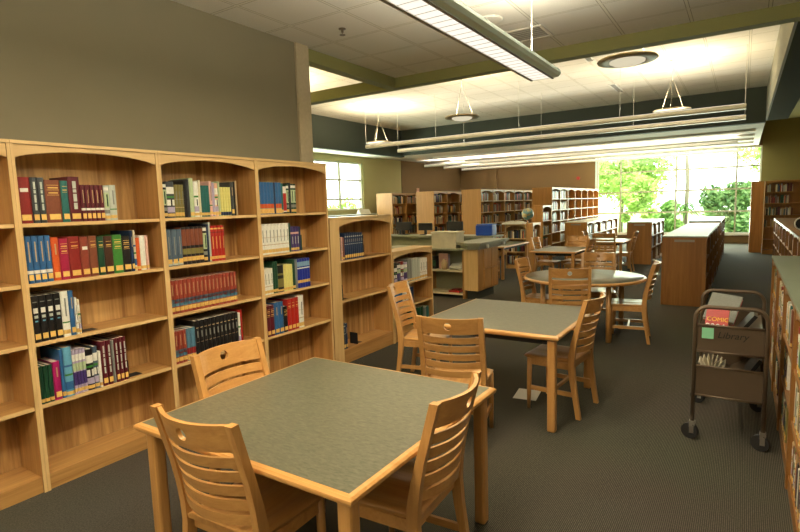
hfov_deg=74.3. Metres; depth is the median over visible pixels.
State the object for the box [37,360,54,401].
book
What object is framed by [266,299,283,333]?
book
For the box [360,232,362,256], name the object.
book
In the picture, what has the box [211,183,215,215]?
book
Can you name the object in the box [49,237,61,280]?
book
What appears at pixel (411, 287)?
book
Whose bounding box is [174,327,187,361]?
book
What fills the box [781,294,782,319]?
book
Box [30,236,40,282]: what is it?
book
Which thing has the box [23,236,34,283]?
book
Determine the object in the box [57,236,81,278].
book
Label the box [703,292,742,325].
paperback book
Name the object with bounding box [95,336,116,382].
book
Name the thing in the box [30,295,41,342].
book
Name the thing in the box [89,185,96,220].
book
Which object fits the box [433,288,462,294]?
shelf
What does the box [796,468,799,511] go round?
book
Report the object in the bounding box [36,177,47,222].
book
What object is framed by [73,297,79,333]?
book
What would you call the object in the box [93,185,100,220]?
book
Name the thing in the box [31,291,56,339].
book
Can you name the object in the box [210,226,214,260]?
book
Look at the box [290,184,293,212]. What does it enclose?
book
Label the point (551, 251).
rectangular table
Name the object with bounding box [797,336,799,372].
book
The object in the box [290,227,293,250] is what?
book
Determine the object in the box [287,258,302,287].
book
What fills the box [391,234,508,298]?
desk
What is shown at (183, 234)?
book
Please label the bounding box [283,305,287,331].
book
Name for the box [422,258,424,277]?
book
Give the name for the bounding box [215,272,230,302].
book
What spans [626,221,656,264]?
bookcase
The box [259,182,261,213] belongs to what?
book
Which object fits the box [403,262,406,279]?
book
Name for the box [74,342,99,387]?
book
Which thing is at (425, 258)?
book
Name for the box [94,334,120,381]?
book
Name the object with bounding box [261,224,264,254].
book
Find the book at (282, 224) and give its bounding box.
[268,223,285,251]
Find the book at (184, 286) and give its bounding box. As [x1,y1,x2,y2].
[170,278,187,311]
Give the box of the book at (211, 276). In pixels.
[198,274,215,305]
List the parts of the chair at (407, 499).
seat, leg, rail, leg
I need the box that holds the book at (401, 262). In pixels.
[393,261,403,280]
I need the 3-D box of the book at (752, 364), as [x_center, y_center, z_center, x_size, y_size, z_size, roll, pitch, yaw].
[2.534,0.702,3.786,0.101,0.151,0.320,2,8,33]
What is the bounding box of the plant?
[665,202,709,224]
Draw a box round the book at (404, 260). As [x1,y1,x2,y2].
[393,259,409,281]
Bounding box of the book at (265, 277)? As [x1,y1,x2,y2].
[264,269,267,294]
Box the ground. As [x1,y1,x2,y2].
[598,211,749,231]
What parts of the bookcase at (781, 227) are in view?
panel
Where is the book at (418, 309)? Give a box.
[407,306,420,324]
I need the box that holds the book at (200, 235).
[198,226,203,262]
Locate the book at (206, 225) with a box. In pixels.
[188,224,209,261]
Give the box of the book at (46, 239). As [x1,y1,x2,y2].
[42,235,53,280]
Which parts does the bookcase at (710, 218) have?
panel, panel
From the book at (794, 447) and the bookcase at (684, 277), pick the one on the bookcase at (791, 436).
the book at (794, 447)
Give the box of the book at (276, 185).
[275,182,278,213]
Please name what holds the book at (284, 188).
on the bookcase at (316, 338)
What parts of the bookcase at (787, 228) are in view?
panel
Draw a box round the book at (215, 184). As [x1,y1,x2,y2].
[214,183,218,215]
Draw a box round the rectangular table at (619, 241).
[589,238,630,270]
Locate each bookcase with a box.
[0,139,47,510]
[9,139,177,490]
[157,151,267,407]
[256,158,334,372]
[328,215,394,362]
[376,193,407,233]
[392,245,433,342]
[407,193,416,233]
[416,191,447,233]
[447,191,459,230]
[461,189,492,233]
[493,189,504,255]
[504,190,514,254]
[506,224,526,268]
[514,190,523,221]
[524,190,531,222]
[527,222,540,268]
[532,187,560,256]
[532,205,551,259]
[560,188,567,245]
[565,221,593,258]
[568,188,574,220]
[575,188,581,219]
[576,220,600,232]
[581,188,587,219]
[583,219,606,249]
[587,189,592,218]
[589,218,612,249]
[593,189,598,216]
[596,217,617,249]
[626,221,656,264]
[634,220,660,259]
[639,219,663,256]
[660,233,710,306]
[669,230,713,293]
[675,227,715,285]
[681,225,717,277]
[686,223,719,271]
[689,220,721,264]
[693,218,722,257]
[695,217,723,254]
[697,216,724,251]
[748,181,763,252]
[761,180,799,253]
[769,255,799,381]
[771,266,799,428]
[772,218,796,255]
[774,219,795,255]
[776,221,793,255]
[776,280,799,486]
[778,223,793,255]
[781,224,793,255]
[784,227,795,255]
[785,302,799,531]
[788,229,799,255]
[792,232,799,255]
[798,236,799,255]
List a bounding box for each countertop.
[391,234,503,237]
[392,245,464,250]
[456,238,508,249]
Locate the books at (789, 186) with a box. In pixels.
[392,183,797,272]
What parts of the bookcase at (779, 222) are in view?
panel, panel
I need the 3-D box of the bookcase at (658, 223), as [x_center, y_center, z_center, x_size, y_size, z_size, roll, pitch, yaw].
[6.908,-0.731,14.796,0.608,1.100,0.831,2,8,33]
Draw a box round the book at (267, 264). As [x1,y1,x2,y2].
[263,261,275,292]
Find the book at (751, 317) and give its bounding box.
[737,312,757,326]
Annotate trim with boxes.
[294,42,313,162]
[308,49,394,88]
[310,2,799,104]
[311,114,404,157]
[401,86,766,155]
[433,129,755,163]
[595,158,596,188]
[617,233,748,235]
[766,21,799,120]
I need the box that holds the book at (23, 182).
[17,177,33,223]
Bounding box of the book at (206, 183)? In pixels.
[200,181,212,215]
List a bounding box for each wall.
[0,0,309,472]
[313,152,460,215]
[460,132,762,243]
[761,117,799,243]
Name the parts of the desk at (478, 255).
panel, panel, panel, panel, door, door, door, door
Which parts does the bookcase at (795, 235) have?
panel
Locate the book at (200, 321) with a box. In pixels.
[183,317,204,351]
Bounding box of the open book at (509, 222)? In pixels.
[502,221,525,223]
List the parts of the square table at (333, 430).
leg, leg, leg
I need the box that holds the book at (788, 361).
[786,356,790,389]
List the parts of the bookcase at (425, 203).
panel, panel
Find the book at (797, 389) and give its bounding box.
[795,389,798,430]
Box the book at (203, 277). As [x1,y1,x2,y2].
[188,275,207,307]
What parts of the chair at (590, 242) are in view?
seat, leg, rail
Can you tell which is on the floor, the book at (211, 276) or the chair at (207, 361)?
the chair at (207, 361)
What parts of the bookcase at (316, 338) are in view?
panel, panel, panel, crown, shelf, shelf, shelf, shelf, panel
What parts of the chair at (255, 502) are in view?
leg, rail, leg, seat, leg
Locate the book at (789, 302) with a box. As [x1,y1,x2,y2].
[786,301,791,336]
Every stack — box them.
[449,263,461,269]
[449,288,462,292]
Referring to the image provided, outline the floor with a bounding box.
[0,243,793,531]
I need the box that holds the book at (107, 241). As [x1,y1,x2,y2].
[103,236,114,273]
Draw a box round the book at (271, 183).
[270,182,274,213]
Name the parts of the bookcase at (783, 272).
panel, shelf, shelf, panel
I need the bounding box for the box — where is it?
[431,231,464,247]
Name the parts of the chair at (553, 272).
leg, rail, leg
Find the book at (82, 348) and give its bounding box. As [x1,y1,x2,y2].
[68,344,87,390]
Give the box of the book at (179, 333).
[174,329,183,362]
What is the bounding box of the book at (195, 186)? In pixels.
[193,181,199,216]
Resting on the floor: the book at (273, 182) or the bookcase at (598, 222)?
the bookcase at (598, 222)
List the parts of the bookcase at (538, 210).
panel, panel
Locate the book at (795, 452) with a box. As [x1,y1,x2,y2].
[793,452,796,494]
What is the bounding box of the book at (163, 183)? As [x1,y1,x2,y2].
[162,182,167,217]
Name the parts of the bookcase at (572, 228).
panel, panel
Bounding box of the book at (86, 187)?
[84,185,91,220]
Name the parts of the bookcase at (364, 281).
panel, panel, panel, shelf, crown, shelf, panel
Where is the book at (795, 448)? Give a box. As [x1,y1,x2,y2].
[792,448,795,489]
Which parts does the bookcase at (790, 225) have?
panel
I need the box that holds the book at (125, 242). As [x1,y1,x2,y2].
[121,236,131,271]
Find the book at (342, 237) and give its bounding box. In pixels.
[342,237,344,259]
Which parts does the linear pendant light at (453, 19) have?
rod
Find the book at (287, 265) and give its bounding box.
[280,264,289,289]
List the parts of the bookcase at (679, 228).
panel, panel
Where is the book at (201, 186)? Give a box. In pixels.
[200,185,204,216]
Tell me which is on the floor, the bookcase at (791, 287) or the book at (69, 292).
the bookcase at (791, 287)
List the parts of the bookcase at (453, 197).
panel, panel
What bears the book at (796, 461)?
on the bookcase at (791, 436)
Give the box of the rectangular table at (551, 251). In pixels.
[529,246,587,271]
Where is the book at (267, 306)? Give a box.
[266,305,270,336]
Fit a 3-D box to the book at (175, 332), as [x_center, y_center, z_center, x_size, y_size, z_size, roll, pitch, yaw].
[-1.786,0.623,4.082,0.201,0.252,0.035,2,8,33]
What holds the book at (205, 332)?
on the bookcase at (242, 230)
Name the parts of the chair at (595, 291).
leg, rail, seat, leg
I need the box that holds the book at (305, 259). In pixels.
[291,257,307,286]
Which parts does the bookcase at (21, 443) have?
crown, panel, shelf, shelf, panel, shelf, shelf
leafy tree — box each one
[599,154,680,231]
[618,173,662,223]
[698,181,751,231]
[732,147,760,173]
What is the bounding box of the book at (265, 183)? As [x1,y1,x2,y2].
[264,182,267,213]
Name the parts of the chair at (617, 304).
leg, leg, seat, leg, leg, rail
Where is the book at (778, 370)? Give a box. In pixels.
[777,370,778,395]
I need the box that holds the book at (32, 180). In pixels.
[29,177,40,222]
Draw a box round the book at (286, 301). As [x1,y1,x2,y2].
[268,297,291,330]
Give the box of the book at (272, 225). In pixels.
[271,224,275,253]
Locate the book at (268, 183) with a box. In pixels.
[267,182,271,213]
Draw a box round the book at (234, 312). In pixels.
[218,309,238,341]
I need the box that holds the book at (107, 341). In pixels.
[89,336,113,383]
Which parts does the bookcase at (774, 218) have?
panel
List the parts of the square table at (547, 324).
leg, leg, leg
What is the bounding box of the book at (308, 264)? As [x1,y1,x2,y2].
[295,257,310,285]
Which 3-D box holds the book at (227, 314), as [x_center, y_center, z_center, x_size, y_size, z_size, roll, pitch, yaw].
[-1.537,0.544,4.508,0.251,0.298,0.037,2,8,33]
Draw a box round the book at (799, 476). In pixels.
[797,476,799,522]
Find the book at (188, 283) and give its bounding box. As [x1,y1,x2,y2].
[175,277,192,310]
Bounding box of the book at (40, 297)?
[30,293,48,340]
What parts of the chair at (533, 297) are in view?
leg, rail, leg, seat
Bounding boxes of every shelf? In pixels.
[433,268,461,271]
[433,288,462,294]
[700,352,760,371]
[701,315,762,328]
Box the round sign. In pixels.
[794,217,799,229]
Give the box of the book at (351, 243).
[350,233,352,258]
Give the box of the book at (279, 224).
[270,223,282,252]
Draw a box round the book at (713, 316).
[705,309,730,325]
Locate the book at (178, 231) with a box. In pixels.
[175,229,183,264]
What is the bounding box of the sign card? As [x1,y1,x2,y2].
[356,209,370,214]
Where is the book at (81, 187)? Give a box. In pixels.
[79,185,86,220]
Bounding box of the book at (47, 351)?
[40,345,66,397]
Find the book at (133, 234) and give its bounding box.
[132,230,137,270]
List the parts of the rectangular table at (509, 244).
leg, leg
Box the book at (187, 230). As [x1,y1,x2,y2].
[185,227,191,263]
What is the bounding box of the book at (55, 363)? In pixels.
[37,357,62,399]
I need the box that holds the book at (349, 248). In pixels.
[348,233,350,258]
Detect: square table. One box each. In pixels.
[133,357,496,531]
[414,299,592,432]
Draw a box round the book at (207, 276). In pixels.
[195,274,211,306]
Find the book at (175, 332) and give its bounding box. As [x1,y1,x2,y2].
[174,331,179,363]
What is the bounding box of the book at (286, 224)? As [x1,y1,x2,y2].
[285,223,289,251]
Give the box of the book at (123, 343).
[102,332,128,379]
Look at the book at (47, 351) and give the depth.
3.36 m
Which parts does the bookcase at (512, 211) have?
panel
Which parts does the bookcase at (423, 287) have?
panel, panel, panel, crown, shelf, shelf, panel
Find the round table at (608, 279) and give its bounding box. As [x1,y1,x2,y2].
[524,269,646,342]
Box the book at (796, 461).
[793,454,797,497]
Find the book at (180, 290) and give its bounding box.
[170,279,183,312]
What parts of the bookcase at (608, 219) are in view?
panel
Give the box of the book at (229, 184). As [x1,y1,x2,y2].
[219,182,234,215]
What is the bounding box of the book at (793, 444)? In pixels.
[790,441,794,477]
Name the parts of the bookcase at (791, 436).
shelf, panel, shelf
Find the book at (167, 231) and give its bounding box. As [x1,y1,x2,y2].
[166,230,172,266]
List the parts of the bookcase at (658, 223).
panel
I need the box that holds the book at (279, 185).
[277,183,281,213]
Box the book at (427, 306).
[420,305,428,316]
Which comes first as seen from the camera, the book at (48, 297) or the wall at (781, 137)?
the book at (48, 297)
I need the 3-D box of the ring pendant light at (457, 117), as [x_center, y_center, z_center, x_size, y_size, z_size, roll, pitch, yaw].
[1.165,-3.245,9.978,0.660,0.974,0.660,2,8,33]
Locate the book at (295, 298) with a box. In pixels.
[279,295,299,328]
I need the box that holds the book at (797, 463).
[795,463,798,506]
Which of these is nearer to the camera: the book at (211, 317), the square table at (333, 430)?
the square table at (333, 430)
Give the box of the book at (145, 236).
[144,235,149,268]
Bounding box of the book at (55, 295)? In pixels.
[36,290,63,337]
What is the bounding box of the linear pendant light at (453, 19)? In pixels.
[380,0,560,80]
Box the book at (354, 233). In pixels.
[354,233,356,257]
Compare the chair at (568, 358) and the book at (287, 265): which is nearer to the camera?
the chair at (568, 358)
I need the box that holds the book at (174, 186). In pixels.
[173,185,178,217]
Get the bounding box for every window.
[314,159,362,210]
[597,145,762,232]
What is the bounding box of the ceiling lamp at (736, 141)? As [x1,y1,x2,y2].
[424,140,737,166]
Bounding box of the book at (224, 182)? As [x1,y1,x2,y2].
[224,182,235,214]
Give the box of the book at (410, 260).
[398,258,411,280]
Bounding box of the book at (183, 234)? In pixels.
[166,227,187,264]
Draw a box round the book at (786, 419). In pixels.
[784,406,787,442]
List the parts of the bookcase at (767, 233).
panel, shelf, shelf, crown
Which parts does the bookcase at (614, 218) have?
panel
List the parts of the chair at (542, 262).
leg, rail, leg, seat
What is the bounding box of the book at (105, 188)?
[103,186,110,219]
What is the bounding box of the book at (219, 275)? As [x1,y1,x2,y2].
[207,273,223,303]
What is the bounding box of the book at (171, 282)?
[170,281,175,313]
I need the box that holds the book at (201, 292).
[187,275,204,307]
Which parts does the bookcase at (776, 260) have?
panel, panel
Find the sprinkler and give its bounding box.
[339,27,345,35]
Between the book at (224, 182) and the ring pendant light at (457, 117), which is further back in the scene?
the ring pendant light at (457, 117)
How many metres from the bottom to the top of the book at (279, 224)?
0.272 m
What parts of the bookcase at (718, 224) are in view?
panel, panel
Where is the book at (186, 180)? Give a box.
[171,179,190,216]
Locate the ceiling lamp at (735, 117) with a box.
[397,74,746,152]
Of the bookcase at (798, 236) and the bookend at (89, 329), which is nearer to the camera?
the bookend at (89, 329)
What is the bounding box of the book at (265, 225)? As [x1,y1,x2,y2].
[264,224,268,254]
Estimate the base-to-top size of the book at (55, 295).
0.285 m
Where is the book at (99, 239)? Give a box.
[96,236,105,274]
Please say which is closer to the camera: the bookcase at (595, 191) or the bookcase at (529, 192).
the bookcase at (529, 192)
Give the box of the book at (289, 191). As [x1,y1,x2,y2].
[282,183,291,212]
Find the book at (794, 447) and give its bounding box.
[791,447,794,485]
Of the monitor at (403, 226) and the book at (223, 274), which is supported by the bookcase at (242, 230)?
the book at (223, 274)
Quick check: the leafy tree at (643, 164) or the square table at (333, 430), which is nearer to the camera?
the square table at (333, 430)
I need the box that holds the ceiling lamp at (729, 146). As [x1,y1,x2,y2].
[443,145,737,168]
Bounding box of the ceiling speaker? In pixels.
[483,15,502,23]
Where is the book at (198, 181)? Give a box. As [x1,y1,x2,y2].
[195,180,201,216]
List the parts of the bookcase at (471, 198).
panel, panel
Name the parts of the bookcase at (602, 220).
panel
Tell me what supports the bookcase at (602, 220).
on the floor
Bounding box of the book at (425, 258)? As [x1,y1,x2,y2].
[417,257,426,276]
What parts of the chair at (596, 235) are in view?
leg, rail, leg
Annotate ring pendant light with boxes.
[366,106,391,143]
[445,79,479,120]
[597,48,658,67]
[652,59,691,112]
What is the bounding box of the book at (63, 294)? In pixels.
[43,289,70,336]
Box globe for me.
[522,207,533,223]
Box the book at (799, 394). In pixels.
[797,394,799,430]
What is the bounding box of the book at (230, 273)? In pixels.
[217,271,233,301]
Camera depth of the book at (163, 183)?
3.90 m
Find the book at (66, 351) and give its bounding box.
[48,343,74,396]
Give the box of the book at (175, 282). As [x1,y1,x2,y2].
[170,280,179,313]
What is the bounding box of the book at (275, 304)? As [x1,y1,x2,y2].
[266,301,279,334]
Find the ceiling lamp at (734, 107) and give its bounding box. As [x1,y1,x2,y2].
[365,45,747,148]
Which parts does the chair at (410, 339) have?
leg, rail, leg, seat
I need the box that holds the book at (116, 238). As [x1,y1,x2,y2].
[97,234,123,272]
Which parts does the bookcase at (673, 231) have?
panel, panel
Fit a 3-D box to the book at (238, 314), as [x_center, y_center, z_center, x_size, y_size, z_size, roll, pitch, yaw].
[-1.465,0.539,4.592,0.221,0.285,0.024,2,8,33]
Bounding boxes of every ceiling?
[171,0,799,77]
[309,25,799,130]
[313,123,764,165]
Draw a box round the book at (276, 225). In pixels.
[274,224,278,252]
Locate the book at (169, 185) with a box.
[165,181,175,217]
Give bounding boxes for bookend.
[80,313,95,332]
[127,360,141,377]
[350,332,361,343]
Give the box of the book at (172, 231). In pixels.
[166,229,177,265]
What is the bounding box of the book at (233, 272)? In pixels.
[223,271,237,300]
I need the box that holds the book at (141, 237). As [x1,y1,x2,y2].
[135,235,146,269]
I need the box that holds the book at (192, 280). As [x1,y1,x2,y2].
[179,277,196,309]
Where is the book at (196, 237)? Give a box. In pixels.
[181,226,199,262]
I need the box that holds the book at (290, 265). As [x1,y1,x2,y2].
[279,263,292,289]
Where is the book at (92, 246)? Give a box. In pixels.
[80,235,98,275]
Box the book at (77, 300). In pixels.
[76,299,81,333]
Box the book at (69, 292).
[55,288,76,334]
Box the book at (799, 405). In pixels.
[797,405,799,441]
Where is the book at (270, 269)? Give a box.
[269,268,273,293]
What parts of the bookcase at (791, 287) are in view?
panel, shelf, shelf, panel, crown, panel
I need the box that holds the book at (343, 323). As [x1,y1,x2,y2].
[343,323,345,348]
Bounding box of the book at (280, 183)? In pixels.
[280,183,283,213]
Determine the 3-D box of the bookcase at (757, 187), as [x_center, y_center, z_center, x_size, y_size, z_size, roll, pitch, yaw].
[10.759,-1.486,15.940,0.310,2.110,0.558,2,8,33]
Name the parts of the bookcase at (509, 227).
panel, crown, panel, panel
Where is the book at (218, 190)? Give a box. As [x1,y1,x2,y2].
[211,181,220,215]
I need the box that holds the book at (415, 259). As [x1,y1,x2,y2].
[411,258,416,279]
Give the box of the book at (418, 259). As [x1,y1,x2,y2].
[406,257,419,278]
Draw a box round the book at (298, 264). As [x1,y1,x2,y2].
[283,258,300,287]
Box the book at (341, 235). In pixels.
[340,234,346,259]
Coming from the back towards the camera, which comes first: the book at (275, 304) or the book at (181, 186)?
the book at (275, 304)
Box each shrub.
[328,195,356,208]
[651,199,684,231]
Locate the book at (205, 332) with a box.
[188,316,208,349]
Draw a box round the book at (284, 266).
[278,264,286,290]
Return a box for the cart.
[681,289,770,451]
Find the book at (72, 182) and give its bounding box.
[49,177,81,221]
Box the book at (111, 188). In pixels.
[103,185,117,219]
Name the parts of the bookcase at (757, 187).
panel, panel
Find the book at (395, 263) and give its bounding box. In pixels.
[393,262,400,281]
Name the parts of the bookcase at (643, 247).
panel, panel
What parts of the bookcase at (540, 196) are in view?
panel, panel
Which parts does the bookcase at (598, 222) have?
panel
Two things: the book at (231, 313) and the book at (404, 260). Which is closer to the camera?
the book at (231, 313)
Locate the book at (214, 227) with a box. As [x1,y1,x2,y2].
[213,226,218,260]
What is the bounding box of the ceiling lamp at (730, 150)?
[462,149,738,170]
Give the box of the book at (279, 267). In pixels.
[277,264,283,291]
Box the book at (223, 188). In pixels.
[222,187,225,215]
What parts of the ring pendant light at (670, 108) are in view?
lamp shade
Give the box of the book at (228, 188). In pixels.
[227,187,231,215]
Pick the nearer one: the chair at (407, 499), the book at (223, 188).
the chair at (407, 499)
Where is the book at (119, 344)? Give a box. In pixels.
[99,333,124,380]
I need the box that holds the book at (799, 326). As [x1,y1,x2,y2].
[796,326,799,370]
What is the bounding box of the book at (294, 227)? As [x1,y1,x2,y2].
[290,226,296,250]
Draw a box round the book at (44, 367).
[38,363,50,402]
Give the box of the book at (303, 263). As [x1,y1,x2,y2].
[298,258,305,286]
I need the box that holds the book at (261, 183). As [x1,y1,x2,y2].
[260,182,264,213]
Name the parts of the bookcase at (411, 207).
panel, panel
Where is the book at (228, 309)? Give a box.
[221,308,242,339]
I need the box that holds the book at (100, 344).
[80,337,108,385]
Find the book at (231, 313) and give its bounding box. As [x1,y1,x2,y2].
[215,310,234,341]
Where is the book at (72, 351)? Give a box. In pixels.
[71,349,78,393]
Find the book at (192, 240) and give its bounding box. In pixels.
[189,227,195,263]
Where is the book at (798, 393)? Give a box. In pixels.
[796,393,798,434]
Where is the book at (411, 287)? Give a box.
[409,286,413,300]
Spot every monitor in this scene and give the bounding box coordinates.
[396,222,411,234]
[418,223,432,234]
[446,221,462,230]
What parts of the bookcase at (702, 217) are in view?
panel, panel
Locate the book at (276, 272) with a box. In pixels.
[271,261,278,292]
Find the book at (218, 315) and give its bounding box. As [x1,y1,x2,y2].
[201,313,223,344]
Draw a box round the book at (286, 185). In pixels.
[282,184,289,212]
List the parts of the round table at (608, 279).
leg, leg, leg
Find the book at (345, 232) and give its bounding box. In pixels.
[345,232,360,257]
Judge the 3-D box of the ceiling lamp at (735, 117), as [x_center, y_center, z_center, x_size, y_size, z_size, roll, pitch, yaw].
[3.366,-3.558,12.525,8.150,1.059,0.130,2,8,33]
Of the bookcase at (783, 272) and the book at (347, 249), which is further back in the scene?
the book at (347, 249)
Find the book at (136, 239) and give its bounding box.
[135,238,140,269]
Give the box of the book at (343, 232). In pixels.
[343,232,358,257]
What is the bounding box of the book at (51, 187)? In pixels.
[43,180,62,222]
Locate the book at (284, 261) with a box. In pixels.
[274,259,295,288]
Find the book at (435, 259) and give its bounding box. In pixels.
[432,256,438,268]
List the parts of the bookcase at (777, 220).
panel, panel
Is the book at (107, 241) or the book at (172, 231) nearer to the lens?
the book at (107, 241)
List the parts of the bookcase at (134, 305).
panel, panel, crown, shelf, shelf, shelf, shelf, panel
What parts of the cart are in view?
rail, panel, rail, rail, panel, panel, rail, panel, frame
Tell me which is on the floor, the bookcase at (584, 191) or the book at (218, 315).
the bookcase at (584, 191)
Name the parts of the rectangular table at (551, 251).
leg, leg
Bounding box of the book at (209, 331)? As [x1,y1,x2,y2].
[192,315,212,348]
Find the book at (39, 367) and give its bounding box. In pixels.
[38,365,45,403]
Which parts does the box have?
lid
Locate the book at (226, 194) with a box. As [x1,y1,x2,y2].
[225,187,228,215]
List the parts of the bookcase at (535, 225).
panel, panel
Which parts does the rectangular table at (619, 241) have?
leg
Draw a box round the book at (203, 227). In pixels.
[202,226,207,261]
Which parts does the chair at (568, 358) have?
leg, seat, leg, rail, leg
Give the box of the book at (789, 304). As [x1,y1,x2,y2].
[787,304,791,340]
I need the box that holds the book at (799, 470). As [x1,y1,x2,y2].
[797,470,799,508]
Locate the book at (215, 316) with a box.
[198,313,219,345]
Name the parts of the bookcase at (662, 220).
panel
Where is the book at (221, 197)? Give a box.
[219,187,223,215]
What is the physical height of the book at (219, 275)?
0.252 m
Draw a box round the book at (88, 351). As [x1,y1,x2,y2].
[74,344,95,389]
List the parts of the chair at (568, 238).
seat, rail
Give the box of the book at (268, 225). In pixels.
[267,224,271,253]
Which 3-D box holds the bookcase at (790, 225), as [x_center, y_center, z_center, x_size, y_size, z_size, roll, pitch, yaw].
[7.726,-0.227,10.139,0.608,1.100,0.918,2,8,33]
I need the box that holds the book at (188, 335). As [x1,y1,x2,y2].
[174,325,191,360]
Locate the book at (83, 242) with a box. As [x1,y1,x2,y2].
[79,236,90,276]
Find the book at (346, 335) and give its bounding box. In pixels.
[345,323,347,348]
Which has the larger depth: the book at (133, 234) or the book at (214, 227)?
the book at (214, 227)
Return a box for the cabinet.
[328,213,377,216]
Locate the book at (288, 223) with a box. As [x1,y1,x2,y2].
[288,223,290,251]
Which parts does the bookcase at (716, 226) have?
panel, panel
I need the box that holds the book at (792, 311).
[789,309,793,347]
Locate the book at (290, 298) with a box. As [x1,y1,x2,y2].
[275,296,295,329]
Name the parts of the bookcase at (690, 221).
panel, panel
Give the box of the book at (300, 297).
[282,293,303,327]
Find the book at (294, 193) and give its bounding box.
[293,184,296,212]
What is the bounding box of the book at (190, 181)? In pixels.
[170,178,194,216]
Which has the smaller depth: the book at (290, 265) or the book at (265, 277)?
the book at (265, 277)
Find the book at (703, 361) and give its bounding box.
[698,354,725,366]
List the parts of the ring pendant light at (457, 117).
lamp shade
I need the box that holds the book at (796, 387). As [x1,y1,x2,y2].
[794,387,796,425]
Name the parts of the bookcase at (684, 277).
panel, panel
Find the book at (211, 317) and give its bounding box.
[195,314,216,346]
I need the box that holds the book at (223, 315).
[204,312,227,343]
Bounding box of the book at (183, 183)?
[173,181,187,216]
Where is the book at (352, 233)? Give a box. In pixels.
[352,233,354,258]
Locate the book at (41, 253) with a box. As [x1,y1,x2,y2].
[27,235,47,281]
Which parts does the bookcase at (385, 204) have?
panel, panel, panel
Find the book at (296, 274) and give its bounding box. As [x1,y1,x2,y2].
[279,258,297,288]
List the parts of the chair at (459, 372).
leg, rail, seat, leg, leg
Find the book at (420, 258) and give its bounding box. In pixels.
[420,258,422,278]
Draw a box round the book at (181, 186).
[180,185,184,216]
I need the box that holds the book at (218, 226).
[214,225,221,259]
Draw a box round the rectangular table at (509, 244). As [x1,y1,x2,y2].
[498,241,529,279]
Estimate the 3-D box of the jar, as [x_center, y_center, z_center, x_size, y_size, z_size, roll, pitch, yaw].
[0.821,-0.032,9.753,0.120,0.190,0.120,2,8,33]
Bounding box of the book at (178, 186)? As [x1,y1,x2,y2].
[177,185,181,217]
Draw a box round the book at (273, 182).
[273,182,275,213]
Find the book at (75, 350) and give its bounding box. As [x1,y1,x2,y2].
[70,348,81,392]
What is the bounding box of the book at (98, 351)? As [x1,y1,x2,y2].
[97,350,102,386]
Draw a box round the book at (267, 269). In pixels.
[264,268,270,294]
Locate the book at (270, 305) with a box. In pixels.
[266,304,274,335]
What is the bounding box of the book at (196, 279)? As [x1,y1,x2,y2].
[183,276,200,308]
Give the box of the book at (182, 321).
[176,318,200,354]
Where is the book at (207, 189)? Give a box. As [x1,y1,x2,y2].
[206,186,209,215]
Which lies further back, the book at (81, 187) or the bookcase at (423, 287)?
the bookcase at (423, 287)
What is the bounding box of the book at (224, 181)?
[219,181,237,214]
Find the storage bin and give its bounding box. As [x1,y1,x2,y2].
[476,224,496,235]
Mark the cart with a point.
(737, 345)
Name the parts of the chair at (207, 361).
leg, rail, leg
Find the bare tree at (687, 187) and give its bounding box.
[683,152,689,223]
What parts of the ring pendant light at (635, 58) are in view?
lamp shade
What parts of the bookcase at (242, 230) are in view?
panel, panel, crown, shelf, shelf, shelf, shelf, panel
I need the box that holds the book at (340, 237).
[340,237,342,259]
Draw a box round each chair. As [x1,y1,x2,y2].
[150,403,325,531]
[189,337,325,511]
[359,370,481,531]
[387,280,452,371]
[416,315,493,427]
[498,258,499,277]
[514,257,561,303]
[524,292,606,420]
[530,237,560,271]
[549,268,591,330]
[561,236,588,268]
[562,238,594,268]
[581,230,606,266]
[581,253,615,324]
[594,233,618,270]
[611,231,638,271]
[611,260,660,344]
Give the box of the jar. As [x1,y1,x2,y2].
[441,259,447,269]
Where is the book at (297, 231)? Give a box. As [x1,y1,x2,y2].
[296,226,299,250]
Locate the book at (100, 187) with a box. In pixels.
[98,185,105,220]
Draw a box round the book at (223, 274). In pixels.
[210,272,226,303]
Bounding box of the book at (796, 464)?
[794,464,796,501]
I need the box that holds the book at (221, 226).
[210,225,225,259]
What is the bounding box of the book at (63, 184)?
[59,181,70,221]
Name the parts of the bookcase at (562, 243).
panel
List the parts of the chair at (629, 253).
leg, leg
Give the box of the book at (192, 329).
[176,324,196,354]
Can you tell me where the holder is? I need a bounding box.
[439,253,449,268]
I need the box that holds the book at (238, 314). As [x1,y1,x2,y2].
[237,312,241,340]
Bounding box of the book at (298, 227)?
[298,227,300,249]
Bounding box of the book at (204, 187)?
[203,185,207,216]
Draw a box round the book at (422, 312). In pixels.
[415,305,423,315]
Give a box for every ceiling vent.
[506,24,553,41]
[583,57,595,61]
[608,83,624,92]
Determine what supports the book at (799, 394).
on the bookcase at (791, 436)
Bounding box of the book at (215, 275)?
[203,273,219,304]
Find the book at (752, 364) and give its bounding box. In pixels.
[744,358,762,370]
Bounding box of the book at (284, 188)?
[282,186,286,213]
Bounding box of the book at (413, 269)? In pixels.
[405,258,414,280]
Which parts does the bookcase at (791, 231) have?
panel, panel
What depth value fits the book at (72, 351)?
3.41 m
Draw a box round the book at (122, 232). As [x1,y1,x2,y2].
[110,230,134,270]
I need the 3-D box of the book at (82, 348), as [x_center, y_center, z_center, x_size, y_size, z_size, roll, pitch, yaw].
[-2.159,0.678,3.526,0.220,0.290,0.019,2,8,33]
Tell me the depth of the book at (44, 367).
3.28 m
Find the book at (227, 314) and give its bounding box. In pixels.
[211,311,231,342]
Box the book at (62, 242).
[58,238,70,279]
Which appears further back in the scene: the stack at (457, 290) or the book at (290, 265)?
the stack at (457, 290)
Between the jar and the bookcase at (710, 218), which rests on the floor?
the bookcase at (710, 218)
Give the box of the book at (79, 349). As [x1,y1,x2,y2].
[67,345,84,391]
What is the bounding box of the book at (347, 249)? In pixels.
[340,233,348,259]
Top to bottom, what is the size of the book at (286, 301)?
0.305 m
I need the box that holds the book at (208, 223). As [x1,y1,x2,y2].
[189,222,211,261]

